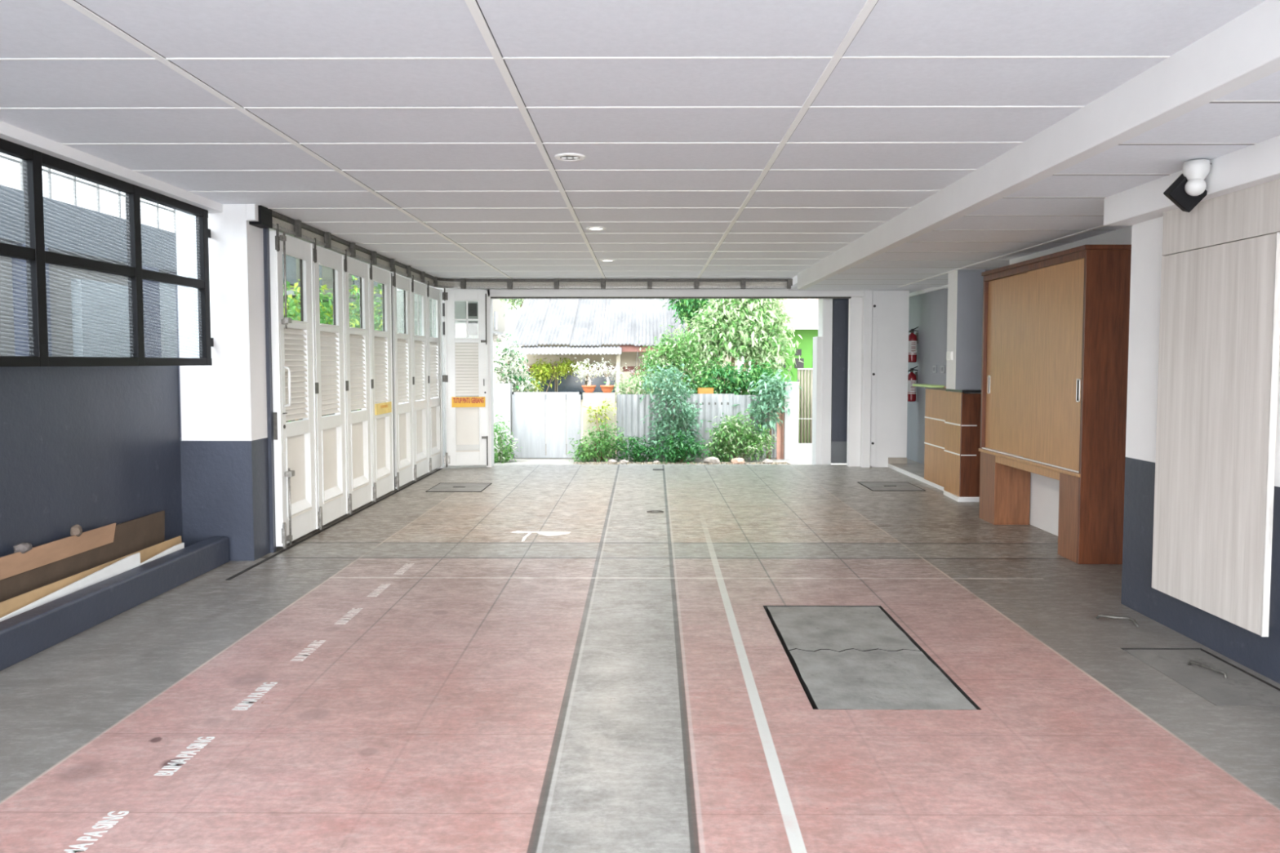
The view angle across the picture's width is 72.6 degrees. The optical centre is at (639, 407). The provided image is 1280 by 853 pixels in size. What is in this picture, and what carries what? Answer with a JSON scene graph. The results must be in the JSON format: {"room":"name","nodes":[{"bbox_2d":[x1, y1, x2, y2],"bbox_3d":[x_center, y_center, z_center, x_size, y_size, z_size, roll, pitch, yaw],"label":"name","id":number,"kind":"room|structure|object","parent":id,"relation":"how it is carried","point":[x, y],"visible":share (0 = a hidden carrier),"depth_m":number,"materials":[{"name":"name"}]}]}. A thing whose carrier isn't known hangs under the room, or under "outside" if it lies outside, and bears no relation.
{"room":"parking garage","nodes":[
{"label":"parking garage","id":0,"kind":"room"},
{"bbox_2d":[0,240,167,356],"bbox_3d":[-4.623,0.015,4.634,0.100,2.250,11.200,0,3,0],"label":"wall","id":1,"kind":"structure","parent":0,"point":[60,277],"depth_m":6.83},
{"bbox_2d":[0,184,181,437],"bbox_3d":[-4.598,-0.169,4.624,0.250,2.620,11.200,0,3,0],"label":"wall","id":2,"kind":"structure","parent":0,"point":[69,228],"depth_m":7.20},
{"bbox_2d":[0,155,23,191],"bbox_3d":[-4.578,-1.713,6.343,0.020,0.229,0.225,0,3,0],"label":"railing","id":3,"kind":"object","parent":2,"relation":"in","point":[20,162],"depth_m":6.44,"materials":[{"name":"metal"}]},
{"bbox_2d":[41,168,125,217],"bbox_3d":[-4.573,-1.757,7.195,0.020,0.230,1.068,0,3,0],"label":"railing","id":4,"kind":"object","parent":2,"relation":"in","point":[75,180],"depth_m":7.06,"materials":[{"name":"metal"}]},
{"bbox_2d":[140,200,176,233],"bbox_3d":[-4.567,-1.812,8.258,0.020,0.229,0.587,0,3,0],"label":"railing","id":5,"kind":"object","parent":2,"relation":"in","point":[157,206],"depth_m":8.25,"materials":[{"name":"metal"}]},
{"bbox_2d":[0,365,182,557],"bbox_3d":[-3.285,0.553,2.601,0.160,1.385,6.900,0,3,0],"label":"wall","id":6,"kind":"structure","parent":0,"point":[89,447],"depth_m":5.01,"materials":[{"name":"paint"}]},
{"bbox_2d":[0,120,222,212],"bbox_3d":[-2.928,-1.255,2.506,0.115,0.195,6.900,0,3,0],"label":"wall","id":7,"kind":"structure","parent":0,"point":[11,133],"depth_m":4.61,"materials":[{"name":"white paint"}]},
{"bbox_2d":[0,137,213,366],"bbox_3d":[-2.954,-0.686,3.481,0.051,1.050,5.012,0,3,0],"label":"window","id":8,"kind":"structure","parent":7,"relation":"in","point":[35,255],"depth_m":4.71,"materials":[{"name":"black metal"}]},
{"bbox_2d":[124,542,184,572],"bbox_3d":[-2.984,0.950,5.183,0.012,0.087,1.020,0,3,0],"label":"strip","id":9,"kind":"object","parent":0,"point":[181,545],"visible":0.35,"depth_m":5.47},
{"bbox_2d":[175,204,270,560],"bbox_3d":[-3.017,-0.237,6.144,0.655,2.600,0.260,0,3,0],"label":"wall","id":10,"kind":"structure","parent":0,"point":[224,462],"depth_m":6.03,"materials":[{"name":"paint"}]},
{"bbox_2d":[0,536,229,671],"bbox_3d":[-2.928,1.155,2.615,0.115,0.180,6.870,0,3,0],"label":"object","id":11,"kind":"structure","parent":10,"relation":"attached to","point":[24,635],"depth_m":4.64,"materials":[{"name":"paint"}]},
{"bbox_2d":[262,228,275,552],"bbox_3d":[-2.918,-0.175,6.298,0.510,2.460,0.040,0,3,0],"label":"door frame","id":12,"kind":"structure","parent":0,"point":[265,231],"depth_m":6.29,"materials":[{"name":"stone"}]},
{"bbox_2d":[269,228,409,279],"bbox_3d":[-2.958,-1.612,8.826,0.420,0.130,5.240,0,3,0],"label":"wall","id":13,"kind":"structure","parent":0,"point":[270,229],"depth_m":8.45,"materials":[{"name":"white paint"}]},
{"bbox_2d":[396,291,479,464],"bbox_3d":[-2.759,-0.601,12.252,1.340,3.300,0.100,0,3,0],"label":"wall","id":14,"kind":"structure","parent":0,"point":[460,306],"depth_m":12.17,"materials":[{"name":"paint"}]},
{"bbox_2d":[466,321,477,334],"bbox_3d":[-2.349,-1.107,12.168,0.150,0.180,0.010,0,3,0],"label":"window","id":15,"kind":"structure","parent":14,"relation":"in","point":[473,330],"depth_m":12.16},
{"bbox_2d":[467,302,476,315],"bbox_3d":[-2.349,-1.367,12.155,0.150,0.180,0.010,0,3,0],"label":"window","id":16,"kind":"structure","parent":14,"relation":"in","point":[472,307],"depth_m":12.15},
{"bbox_2d":[431,288,444,468],"bbox_3d":[-2.641,-0.372,11.406,0.105,2.330,0.130,0,3,0],"label":"wall","id":17,"kind":"structure","parent":0,"point":[442,466],"depth_m":11.40,"materials":[{"name":"white paint"}]},
{"bbox_2d":[582,385,595,392],"bbox_3d":[-0.892,-0.325,15.209,0.250,0.125,0.250,0,3,0],"label":"pot","id":18,"kind":"object","parent":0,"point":[587,388],"depth_m":15.12,"materials":[{"name":"ceramic"}]},
{"bbox_2d":[600,385,614,392],"bbox_3d":[-0.572,-0.325,15.207,0.250,0.125,0.250,0,3,0],"label":"pot","id":19,"kind":"object","parent":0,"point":[605,388],"depth_m":15.12,"materials":[{"name":"ceramic"}]},
{"bbox_2d":[0,0,1266,279],"bbox_3d":[-0.484,-1.380,5.239,4.770,0.065,12.400,0,3,0],"label":"ceiling","id":20,"kind":"structure","parent":0,"point":[717,139],"depth_m":3.68,"materials":[{"name":"tile"}]},
{"bbox_2d":[245,204,792,288],"bbox_3d":[-0.367,-1.460,8.605,4.615,0.130,5.352,0,3,0],"label":"door track","id":21,"kind":"object","parent":20,"relation":"attached to","point":[259,216],"visible":1,"depth_m":11.18,"materials":[{"name":"metal"}]},
{"bbox_2d":[269,223,318,549],"bbox_3d":[-2.623,-0.162,6.676,0.113,2.355,0.737,0,3,0],"label":"door","id":22,"kind":"structure","parent":21,"relation":"hanging from","point":[293,341],"depth_m":6.63,"materials":[{"name":"wood"}]},
{"bbox_2d":[312,238,348,530],"bbox_3d":[-2.629,-0.198,7.377,0.092,2.355,0.764,0,3,0],"label":"door","id":23,"kind":"structure","parent":21,"relation":"attached to","point":[330,340],"depth_m":7.45,"materials":[{"name":"wood"}]},
{"bbox_2d":[343,249,373,515],"bbox_3d":[-2.625,-0.235,8.091,0.092,2.355,0.764,0,3,0],"label":"door","id":24,"kind":"structure","parent":21,"relation":"attached to","point":[357,340],"depth_m":8.17,"materials":[{"name":"wood"}]},
{"bbox_2d":[369,259,394,502],"bbox_3d":[-2.621,-0.271,8.805,0.092,2.355,0.764,0,3,0],"label":"door","id":25,"kind":"structure","parent":21,"relation":"attached to","point":[381,348],"depth_m":8.89,"materials":[{"name":"wood"}]},
{"bbox_2d":[391,268,413,490],"bbox_3d":[-2.616,-0.311,9.584,0.092,2.355,0.784,0,3,0],"label":"door","id":26,"kind":"structure","parent":21,"relation":"attached to","point":[402,344],"depth_m":9.65,"materials":[{"name":"wood"}]},
{"bbox_2d":[411,275,429,481],"bbox_3d":[-2.612,-0.348,10.306,0.092,2.355,0.759,0,3,0],"label":"door","id":27,"kind":"structure","parent":21,"relation":"attached to","point":[420,343],"depth_m":10.41,"materials":[{"name":"wood"}]},
{"bbox_2d":[426,280,442,473],"bbox_3d":[-2.608,-0.385,11.015,0.092,2.355,0.759,0,3,0],"label":"door","id":28,"kind":"structure","parent":21,"relation":"hanging from","point":[434,344],"depth_m":11.14,"materials":[{"name":"wood"}]},
{"bbox_2d":[554,152,585,161],"bbox_3d":[-0.368,-1.314,4.581,0.164,0.012,0.164,0,3,0],"label":"recessed light","id":29,"kind":"object","parent":20,"relation":"in","point":[568,157],"visible":1,"depth_m":4.57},
{"bbox_2d":[586,226,606,230],"bbox_3d":[-0.354,-1.439,7.008,0.164,0.010,0.164,0,3,0],"label":"recessed light","id":30,"kind":"object","parent":20,"relation":"in","point":[587,228],"visible":1,"depth_m":6.99,"materials":[{"name":"white"}]},
{"bbox_2d":[797,0,1279,289],"bbox_3d":[1.928,-1.267,4.830,0.090,0.248,11.600,0,3,0],"label":"ceiling beam","id":31,"kind":"structure","parent":20,"relation":"attached to","point":[1244,51],"depth_m":3.52,"materials":[{"name":"white paint"}]},
{"bbox_2d":[0,464,1279,852],"bbox_3d":[0.272,1.246,5.510,6.920,0.301,12.680,0,3,0],"label":"floor","id":32,"kind":"structure","parent":0,"point":[540,660],"depth_m":3.59,"materials":[{"name":"paint"}]},
{"bbox_2d":[0,552,140,622],"bbox_3d":[-3.003,0.947,4.597,0.012,0.094,1.250,0,3,0],"label":"strip","id":33,"kind":"object","parent":32,"relation":"on","point":[128,562],"visible":0.75,"depth_m":4.74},
{"bbox_2d":[0,511,182,617],"bbox_3d":[-3.107,0.955,4.133,0.162,0.425,3.320,0,3,0],"label":"wooden planks","id":34,"kind":"object","parent":32,"relation":"on","point":[30,576],"visible":0.48,"depth_m":4.82,"materials":[{"name":"wood"}]},
{"bbox_2d":[13,542,32,553],"bbox_3d":[-3.141,0.714,4.436,0.072,0.054,0.105,0,3,0],"label":"lump","id":35,"kind":"object","parent":34,"relation":"on","point":[23,548],"visible":1,"depth_m":4.41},
{"bbox_2d":[70,524,82,537],"bbox_3d":[-3.136,0.686,4.850,0.058,0.075,0.051,-2,4,-35],"label":"lump","id":36,"kind":"object","parent":34,"relation":"on","point":[76,530],"visible":1,"depth_m":4.83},
{"bbox_2d":[225,468,442,580],"bbox_3d":[-2.604,0.944,8.455,0.025,0.004,5.840,0,3,0],"label":"floor guide","id":37,"kind":"object","parent":32,"relation":"on","point":[370,505],"visible":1,"depth_m":7.04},
{"bbox_2d":[425,483,491,492],"bbox_3d":[-1.994,0.878,9.649,0.596,0.012,0.656,0,3,0],"label":"drain cover","id":38,"kind":"object","parent":32,"relation":"on","point":[440,487],"visible":1,"depth_m":9.61,"materials":[{"name":"grey concrete"}]},
{"bbox_2d":[766,606,976,709],"bbox_3d":[1.033,1.190,4.218,0.638,0.047,1.486,0,3,0],"label":"concrete slab","id":39,"kind":"object","parent":32,"relation":"on","point":[841,657],"visible":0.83,"depth_m":4.05,"materials":[{"name":"concrete"}]},
{"bbox_2d":[857,481,925,491],"bbox_3d":[2.796,0.874,9.732,0.576,0.012,0.676,0,3,0],"label":"drain cover","id":40,"kind":"object","parent":32,"relation":"on","point":[873,486],"visible":1,"depth_m":9.72,"materials":[{"name":"grey concrete"}]},
{"bbox_2d":[978,244,1131,564],"bbox_3d":[3.158,-0.057,6.812,0.324,2.172,1.812,0,3,0],"label":"tall cabinet","id":41,"kind":"object","parent":32,"relation":"on","point":[1055,327],"visible":0.96,"depth_m":6.20,"materials":[{"name":"brown wood"}]},
{"bbox_2d":[978,448,1080,477],"bbox_3d":[3.034,0.418,6.840,0.072,0.025,1.790,0,3,0],"label":"shelf","id":42,"kind":"object","parent":41,"relation":"attached to","point":[1058,469],"depth_m":6.70,"materials":[{"name":"brown wood"}]},
{"bbox_2d":[1095,613,1139,627],"bbox_3d":[2.559,1.130,4.651,0.079,0.035,0.221,-3,4,-40],"label":"loop","id":43,"kind":"object","parent":32,"relation":"on","point":[1136,624],"visible":1,"depth_m":4.64,"materials":[{"name":"metal"}]},
{"bbox_2d":[1124,649,1279,705],"bbox_3d":[2.517,1.194,3.867,0.370,0.074,0.690,0,3,0],"label":"floor hatch","id":44,"kind":"object","parent":32,"relation":"on","point":[1217,682],"visible":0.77,"depth_m":3.83,"materials":[{"name":"concrete"}]},
{"bbox_2d":[396,275,909,466],"bbox_3d":[0.097,-0.516,11.569,6.860,2.600,0.160,0,3,0],"label":"wall","id":45,"kind":"structure","parent":0,"point":[893,306],"depth_m":11.47,"materials":[{"name":"white paint"}]},
{"bbox_2d":[442,288,488,466],"bbox_3d":[-2.263,-0.404,11.396,0.624,2.355,0.104,-1,3,-11],"label":"door","id":46,"kind":"structure","parent":45,"relation":"in","point":[467,418],"depth_m":11.40,"materials":[{"name":"wood"}]},
{"bbox_2d":[490,296,851,298],"bbox_3d":[0.402,-1.449,11.489,4.730,0.022,0.100,0,3,0],"label":"trim","id":47,"kind":"structure","parent":45,"relation":"attached to","point":[832,297],"depth_m":11.44,"materials":[{"name":"metal"}]},
{"bbox_2d":[484,288,872,467],"bbox_3d":[0.499,-0.384,11.543,5.065,2.340,0.220,0,3,0],"label":"trim","id":48,"kind":"structure","parent":45,"relation":"attached to","point":[860,303],"depth_m":11.43,"materials":[{"name":"white paint"}]},
{"bbox_2d":[870,290,877,466],"bbox_3d":[3.074,-0.380,11.463,0.065,2.300,0.030,0,3,0],"label":"trim","id":49,"kind":"structure","parent":45,"relation":"attached to","point":[874,315],"depth_m":11.45,"materials":[{"name":"white paint"}]},
{"bbox_2d":[888,457,906,463],"bbox_3d":[3.404,0.698,11.524,0.245,0.080,0.015,0,3,0],"label":"baseboard","id":50,"kind":"structure","parent":45,"relation":"attached to","point":[891,460],"depth_m":11.52,"materials":[{"name":"tile"}]},
{"bbox_2d":[811,336,822,464],"bbox_3d":[2.465,0.035,12.154,0.070,2.040,0.300,0,3,0],"label":"wall","id":51,"kind":"structure","parent":0,"point":[817,340],"depth_m":12.03,"materials":[{"name":"white paint"}]},
{"bbox_2d":[817,298,832,464],"bbox_3d":[2.565,-0.469,12.112,0.130,3.050,0.330,0,3,0],"label":"wall","id":52,"kind":"structure","parent":0,"point":[824,306],"depth_m":11.96,"materials":[{"name":"white paint"}]},
{"bbox_2d":[831,298,848,463],"bbox_3d":[2.828,-0.617,12.068,0.385,2.750,0.300,0,3,0],"label":"wall","id":53,"kind":"structure","parent":0,"point":[840,306],"depth_m":11.95,"materials":[{"name":"paint"}]},
{"bbox_2d":[906,288,947,464],"bbox_3d":[3.809,-0.312,10.226,0.200,2.330,4.700,0,3,0],"label":"wall","id":54,"kind":"structure","parent":0,"point":[928,311],"depth_m":11.42,"materials":[{"name":"paint"}]},
{"bbox_2d":[907,365,917,401],"bbox_3d":[3.646,-0.322,11.692,0.143,0.480,0.142,-2,4,-40],"label":"fire extinguisher","id":55,"kind":"object","parent":54,"relation":"attached to","point":[912,377],"visible":0.77,"depth_m":11.65,"materials":[{"name":"metal"}]},
{"bbox_2d":[908,326,918,362],"bbox_3d":[3.646,-0.846,11.665,0.143,0.480,0.142,-2,4,-40],"label":"fire extinguisher","id":56,"kind":"object","parent":54,"relation":"attached to","point":[913,338],"visible":0.86,"depth_m":11.62,"materials":[{"name":"metal"}]},
{"bbox_2d":[909,284,947,297],"bbox_3d":[3.685,-1.471,10.667,0.075,0.050,3.500,0,3,0],"label":"trim","id":57,"kind":"structure","parent":54,"relation":"attached to","point":[931,289],"depth_m":11.13,"materials":[{"name":"white paint"}]},
{"bbox_2d":[887,458,979,502],"bbox_3d":[3.437,0.808,10.641,0.550,0.051,3.990,0,3,0],"label":"step","id":58,"kind":"structure","parent":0,"point":[914,469],"depth_m":10.52,"materials":[{"name":"white paint"}]},
{"bbox_2d":[924,386,981,497],"bbox_3d":[3.423,0.322,9.294,0.502,1.060,1.370,0,3,0],"label":"cabinet","id":59,"kind":"object","parent":58,"relation":"on","point":[952,455],"depth_m":8.82,"materials":[{"name":"brown wood"}]},
{"bbox_2d":[912,383,944,387],"bbox_3d":[3.227,-0.246,9.767,0.140,0.024,0.670,0,3,0],"label":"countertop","id":60,"kind":"structure","parent":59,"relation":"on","point":[913,384],"depth_m":9.67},
{"bbox_2d":[924,386,981,392],"bbox_3d":[3.423,-0.195,9.268,0.502,0.025,1.370,0,3,0],"label":"countertop","id":61,"kind":"structure","parent":59,"relation":"on","point":[938,388],"depth_m":8.72,"materials":[{"name":"black stone"}]},
{"bbox_2d":[946,270,985,393],"bbox_3d":[3.309,-0.258,8.894,0.275,2.260,0.270,0,3,0],"label":"wall","id":62,"kind":"structure","parent":0,"point":[965,287],"depth_m":8.74,"materials":[{"name":"white paint"}]},
{"bbox_2d":[946,351,953,359],"bbox_3d":[3.159,-0.529,8.896,0.026,0.090,0.140,0,3,0],"label":"wall switch","id":63,"kind":"object","parent":62,"relation":"attached to","point":[949,355],"visible":1,"depth_m":8.85,"materials":[{"name":"white plastic"}]},
{"bbox_2d":[788,70,1279,293],"bbox_3d":[2.844,-1.252,5.777,1.880,0.065,13.500,0,3,0],"label":"ceiling","id":64,"kind":"structure","parent":0,"point":[1066,206],"depth_m":5.08,"materials":[{"name":"paint"}]},
{"bbox_2d":[1163,159,1211,212],"bbox_3d":[2.539,-1.005,3.791,0.196,0.225,0.605,0,3,0],"label":"floodlight","id":65,"kind":"object","parent":64,"relation":"attached to","point":[1188,190],"visible":1,"depth_m":3.99,"materials":[{"name":"plastic"}]},
{"bbox_2d":[1008,225,1132,536],"bbox_3d":[3.432,-0.104,6.433,0.210,2.305,3.000,0,3,0],"label":"wall","id":66,"kind":"structure","parent":0,"point":[1044,491],"depth_m":7.08,"materials":[{"name":"white paint"}]},
{"bbox_2d":[1120,216,1279,684],"bbox_3d":[3.077,0.122,2.016,0.670,2.305,5.850,0,3,0],"label":"wall","id":67,"kind":"structure","parent":0,"point":[1261,655],"depth_m":4.71,"materials":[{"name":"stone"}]},
{"bbox_2d":[1103,135,1279,226],"bbox_3d":[2.674,-0.953,1.978,0.155,0.156,5.880,0,3,0],"label":"trim","id":68,"kind":"structure","parent":67,"relation":"attached to","point":[1259,163],"depth_m":3.97,"materials":[{"name":"white paint"}]},
{"bbox_2d":[1151,232,1279,636],"bbox_3d":[2.717,0.104,4.122,0.073,1.725,0.826,0,3,0],"label":"board","id":69,"kind":"object","parent":67,"relation":"attached to","point":[1220,325],"visible":1,"depth_m":4.05,"materials":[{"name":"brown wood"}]},
{"bbox_2d":[1161,178,1279,255],"bbox_3d":[2.714,-0.808,2.819,0.065,0.220,3.345,0,3,0],"label":"panel","id":70,"kind":"object","parent":67,"relation":"attached to","point":[1254,211],"visible":0.8,"depth_m":4.00,"materials":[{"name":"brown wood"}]},
{"label":"outside","id":71,"kind":"structure","parent":0,"visible":0},
{"bbox_2d":[493,457,846,464],"bbox_3d":[0.079,1.074,13.763,28.000,0.200,3.820,0,3,0],"label":"ground","id":72,"kind":"structure","parent":71,"point":[519,460],"depth_m":14.85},
{"bbox_2d":[283,275,382,422],"bbox_3d":[-6.380,-1.194,19.416,2.009,3.800,15.623,0,3,-1],"label":"hedge","id":73,"kind":"object","parent":72,"relation":"on","point":[354,317],"visible":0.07,"depth_m":17.34,"materials":[{"name":"green plant"}]},
{"bbox_2d":[493,383,512,459],"bbox_3d":[-2.442,0.236,15.257,0.380,1.320,0.220,0,3,0],"label":"pillar","id":74,"kind":"structure","parent":72,"relation":"on","point":[502,393],"depth_m":15.13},
{"bbox_2d":[493,414,521,463],"bbox_3d":[-2.390,0.638,14.789,0.785,1.036,0.756,0,3,0],"label":"bush","id":75,"kind":"object","parent":72,"relation":"on","point":[501,451],"visible":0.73,"depth_m":14.67,"materials":[{"name":"green plant"}]},
{"bbox_2d":[511,391,581,458],"bbox_3d":[-1.632,0.312,15.246,1.200,1.170,0.040,0,3,0],"label":"metal gate","id":76,"kind":"object","parent":72,"relation":"on","point":[528,408],"visible":0.92,"depth_m":15.23,"materials":[{"name":"metal"}]},
{"bbox_2d":[566,418,630,462],"bbox_3d":[-0.710,0.627,14.875,1.106,0.902,0.613,0,3,0],"label":"bush","id":77,"kind":"object","parent":72,"relation":"on","point":[593,451],"visible":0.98,"depth_m":14.81,"materials":[{"name":"green plant"}]},
{"bbox_2d":[582,392,615,459],"bbox_3d":[-0.712,0.316,15.251,0.560,1.160,0.220,0,3,0],"label":"pillar","id":78,"kind":"structure","parent":72,"relation":"on","point":[596,399],"depth_m":15.13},
{"bbox_2d":[568,357,599,392],"bbox_3d":[-0.947,-0.569,15.205,0.492,0.613,0.457,2,3,27],"label":"bonsai","id":79,"kind":"object","parent":78,"relation":"on","point":[588,388],"visible":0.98,"depth_m":15.16,"materials":[{"name":"plant"}]},
{"bbox_2d":[591,357,626,392],"bbox_3d":[-0.561,-0.568,15.174,0.705,0.614,0.479,1,3,15],"label":"bonsai","id":80,"kind":"object","parent":78,"relation":"on","point":[607,388],"visible":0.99,"depth_m":15.15,"materials":[{"name":"plant"}]},
{"bbox_2d":[584,398,617,460],"bbox_3d":[-0.669,0.372,14.996,0.587,1.081,0.356,1,3,20],"label":"young plant","id":81,"kind":"object","parent":72,"relation":"on","point":[597,418],"visible":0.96,"depth_m":14.99,"materials":[{"name":"yellow plant"}]},
{"bbox_2d":[610,433,665,462],"bbox_3d":[-0.038,0.778,14.848,0.944,0.696,0.595,0,3,0],"label":"bush","id":82,"kind":"object","parent":72,"relation":"on","point":[637,451],"visible":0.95,"depth_m":14.79,"materials":[{"name":"green plant"}]},
{"bbox_2d":[636,362,706,462],"bbox_3d":[0.557,0.096,14.915,1.227,1.755,0.888,0,3,0],"label":"shrub","id":83,"kind":"object","parent":72,"relation":"on","point":[687,415],"visible":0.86,"depth_m":14.80,"materials":[{"name":"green plant"}]},
{"bbox_2d":[573,462,791,464],"bbox_3d":[0.685,0.929,14.455,3.621,0.014,0.502,0,3,0],"label":"leaf litter","id":84,"kind":"object","parent":72,"relation":"on","point":[580,463],"visible":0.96,"depth_m":14.54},
{"bbox_2d":[649,426,715,464],"bbox_3d":[0.732,0.689,14.722,1.122,0.755,0.705,0,3,0],"label":"bush","id":85,"kind":"object","parent":72,"relation":"on","point":[684,450],"visible":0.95,"depth_m":14.63,"materials":[{"name":"green plant"}]},
{"bbox_2d":[616,393,782,457],"bbox_3d":[1.028,0.317,15.247,2.880,1.120,0.068,0,3,0],"label":"fence","id":86,"kind":"object","parent":72,"relation":"on","point":[629,411],"visible":0.48,"depth_m":15.23,"materials":[{"name":"metal"}]},
{"bbox_2d":[703,456,719,463],"bbox_3d":[1.197,0.894,14.562,0.277,0.146,0.181,0,3,0],"label":"rock","id":87,"kind":"object","parent":72,"relation":"on","point":[713,460],"visible":0.92,"depth_m":14.50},
{"bbox_2d":[693,407,777,462],"bbox_3d":[1.640,0.543,14.905,1.450,1.093,0.790,0,3,0],"label":"bush","id":88,"kind":"object","parent":72,"relation":"on","point":[723,450],"visible":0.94,"depth_m":14.81,"materials":[{"name":"green plant"}]},
{"bbox_2d":[730,457,744,464],"bbox_3d":[1.631,0.901,14.535,0.236,0.131,0.174,0,3,0],"label":"rock","id":89,"kind":"object","parent":72,"relation":"on","point":[735,460],"visible":0.92,"depth_m":14.48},
{"bbox_2d":[731,363,803,459],"bbox_3d":[2.236,0.064,15.127,1.048,1.679,0.916,-2,4,-36],"label":"creeper","id":90,"kind":"object","parent":72,"relation":"on","point":[767,394],"visible":0.98,"depth_m":14.99,"materials":[{"name":"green plant"}]},
{"bbox_2d":[775,406,783,458],"bbox_3d":[2.448,0.436,15.268,0.120,0.920,0.120,0,3,0],"label":"wall","id":91,"kind":"structure","parent":72,"relation":"on","point":[780,448],"depth_m":15.21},
{"bbox_2d":[782,382,799,459],"bbox_3d":[2.628,0.223,15.216,0.240,1.350,0.240,0,3,0],"label":"pillar","id":92,"kind":"structure","parent":72,"relation":"on","point":[791,423],"depth_m":15.10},
{"bbox_2d":[797,368,813,459],"bbox_3d":[3.018,0.106,15.208,0.580,1.585,0.100,0,3,0],"label":"gate","id":93,"kind":"object","parent":72,"relation":"on","point":[805,449],"visible":0.62,"depth_m":15.19,"materials":[{"name":"metal"}]},
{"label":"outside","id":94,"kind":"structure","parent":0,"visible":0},
{"bbox_3d":[0.161,0.385,27.856,28.000,0.230,24.400,0,3,0],"label":"ground","id":95,"kind":"structure","parent":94,"visible":0},
{"bbox_2d":[282,253,510,422],"bbox_3d":[-7.650,-3.092,34.432,0.700,6.000,31.000,0,3,0],"label":"building","id":96,"kind":"structure","parent":95,"relation":"on","point":[292,264],"depth_m":22.20,"materials":[{"name":"paint"}]},
{"bbox_2d":[497,298,524,316],"bbox_3d":[-2.975,-1.510,22.040,1.330,4.116,1.378,0,3,0],"label":"tree","id":97,"kind":"object","parent":95,"relation":"on","point":[520,301],"visible":0.16,"depth_m":21.80,"materials":[{"name":"green plant"}]},
{"bbox_2d":[493,330,539,391],"bbox_3d":[-2.311,-0.255,15.668,1.020,2.262,0.782,-2,4,-34],"label":"creeper","id":98,"kind":"object","parent":95,"relation":"on","point":[511,378],"visible":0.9,"depth_m":15.56,"materials":[{"name":"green plant"}]},
{"bbox_2d":[524,354,591,395],"bbox_3d":[-1.645,-0.139,17.386,1.444,1.858,0.705,0,3,0],"label":"vine","id":99,"kind":"object","parent":95,"relation":"on","point":[547,373],"visible":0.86,"depth_m":17.25,"materials":[{"name":"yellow plant"}]},
{"bbox_2d":[493,298,737,442],"bbox_3d":[-0.741,-1.058,18.853,5.500,3.535,3.865,0,3,0],"label":"house","id":100,"kind":"structure","parent":95,"relation":"on","point":[548,328],"depth_m":17.98,"materials":[{"name":"white metal"}]},
{"bbox_2d":[528,365,555,371],"bbox_3d":[-2.026,-0.804,17.962,0.540,0.120,0.015,0,3,0],"label":"vent","id":101,"kind":"object","parent":100,"relation":"attached to","point":[529,370],"depth_m":17.96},
{"bbox_2d":[587,365,614,371],"bbox_3d":[-0.796,-0.804,17.955,0.560,0.120,0.015,0,3,0],"label":"vent","id":102,"kind":"object","parent":100,"relation":"attached to","point":[592,366],"depth_m":17.95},
{"bbox_2d":[627,352,646,382],"bbox_3d":[-0.032,-0.860,17.185,0.372,0.810,0.344,2,4,33],"label":"hanging planter","id":103,"kind":"object","parent":100,"relation":"hanging from","point":[633,373],"visible":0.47,"depth_m":17.15,"materials":[{"name":"green plant"}]},
{"bbox_2d":[622,366,653,371],"bbox_3d":[0.099,-0.798,17.945,0.910,0.110,0.015,0,3,0],"label":"vent","id":104,"kind":"object","parent":100,"relation":"attached to","point":[624,369],"depth_m":17.94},
{"bbox_2d":[603,372,657,398],"bbox_3d":[-0.096,0.116,15.717,1.080,1.516,0.565,-1,3,-13],"label":"bush","id":105,"kind":"object","parent":95,"relation":"on","point":[623,389],"visible":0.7,"depth_m":15.69,"materials":[{"name":"green plant"}]},
{"bbox_2d":[633,324,711,392],"bbox_3d":[0.625,-0.335,16.064,1.498,2.382,0.987,0,3,0],"label":"shrub","id":106,"kind":"object","parent":95,"relation":"on","point":[673,357],"visible":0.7,"depth_m":15.99,"materials":[{"name":"green plant"}]},
{"bbox_2d":[660,298,718,386],"bbox_3d":[0.999,-1.008,17.178,1.352,3.611,1.122,0,3,0],"label":"tree","id":107,"kind":"object","parent":95,"relation":"on","point":[687,307],"visible":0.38,"depth_m":16.98,"materials":[{"name":"green plant"}]},
{"bbox_2d":[697,387,713,393],"bbox_3d":[1.176,0.257,15.727,0.270,1.230,0.300,0,3,0],"label":"tub","id":108,"kind":"object","parent":95,"relation":"on","point":[700,390],"visible":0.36,"depth_m":15.55,"materials":[{"name":"orange plastic"}]},
{"bbox_2d":[657,298,802,395],"bbox_3d":[1.754,-0.987,16.580,2.699,3.632,1.562,1,3,12],"label":"tree","id":109,"kind":"object","parent":95,"relation":"on","point":[735,327],"visible":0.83,"depth_m":16.26,"materials":[{"name":"green plant"}]},
{"bbox_2d":[675,349,788,405],"bbox_3d":[1.670,-0.104,16.015,2.169,1.932,1.029,0,3,0],"label":"shrub","id":110,"kind":"object","parent":95,"relation":"on","point":[743,381],"visible":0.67,"depth_m":15.85,"materials":[{"name":"green plant"}]},
{"bbox_2d":[746,298,818,443],"bbox_3d":[3.759,-1.072,18.668,3.300,3.583,2.560,0,3,0],"label":"house","id":111,"kind":"structure","parent":95,"relation":"on","point":[805,321],"depth_m":17.94,"materials":[{"name":"paint"}]},
{"bbox_2d":[795,358,804,368],"bbox_3d":[3.279,-0.914,17.953,0.180,0.200,0.030,0,3,0],"label":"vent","id":112,"kind":"object","parent":111,"relation":"attached to","point":[799,364],"depth_m":17.94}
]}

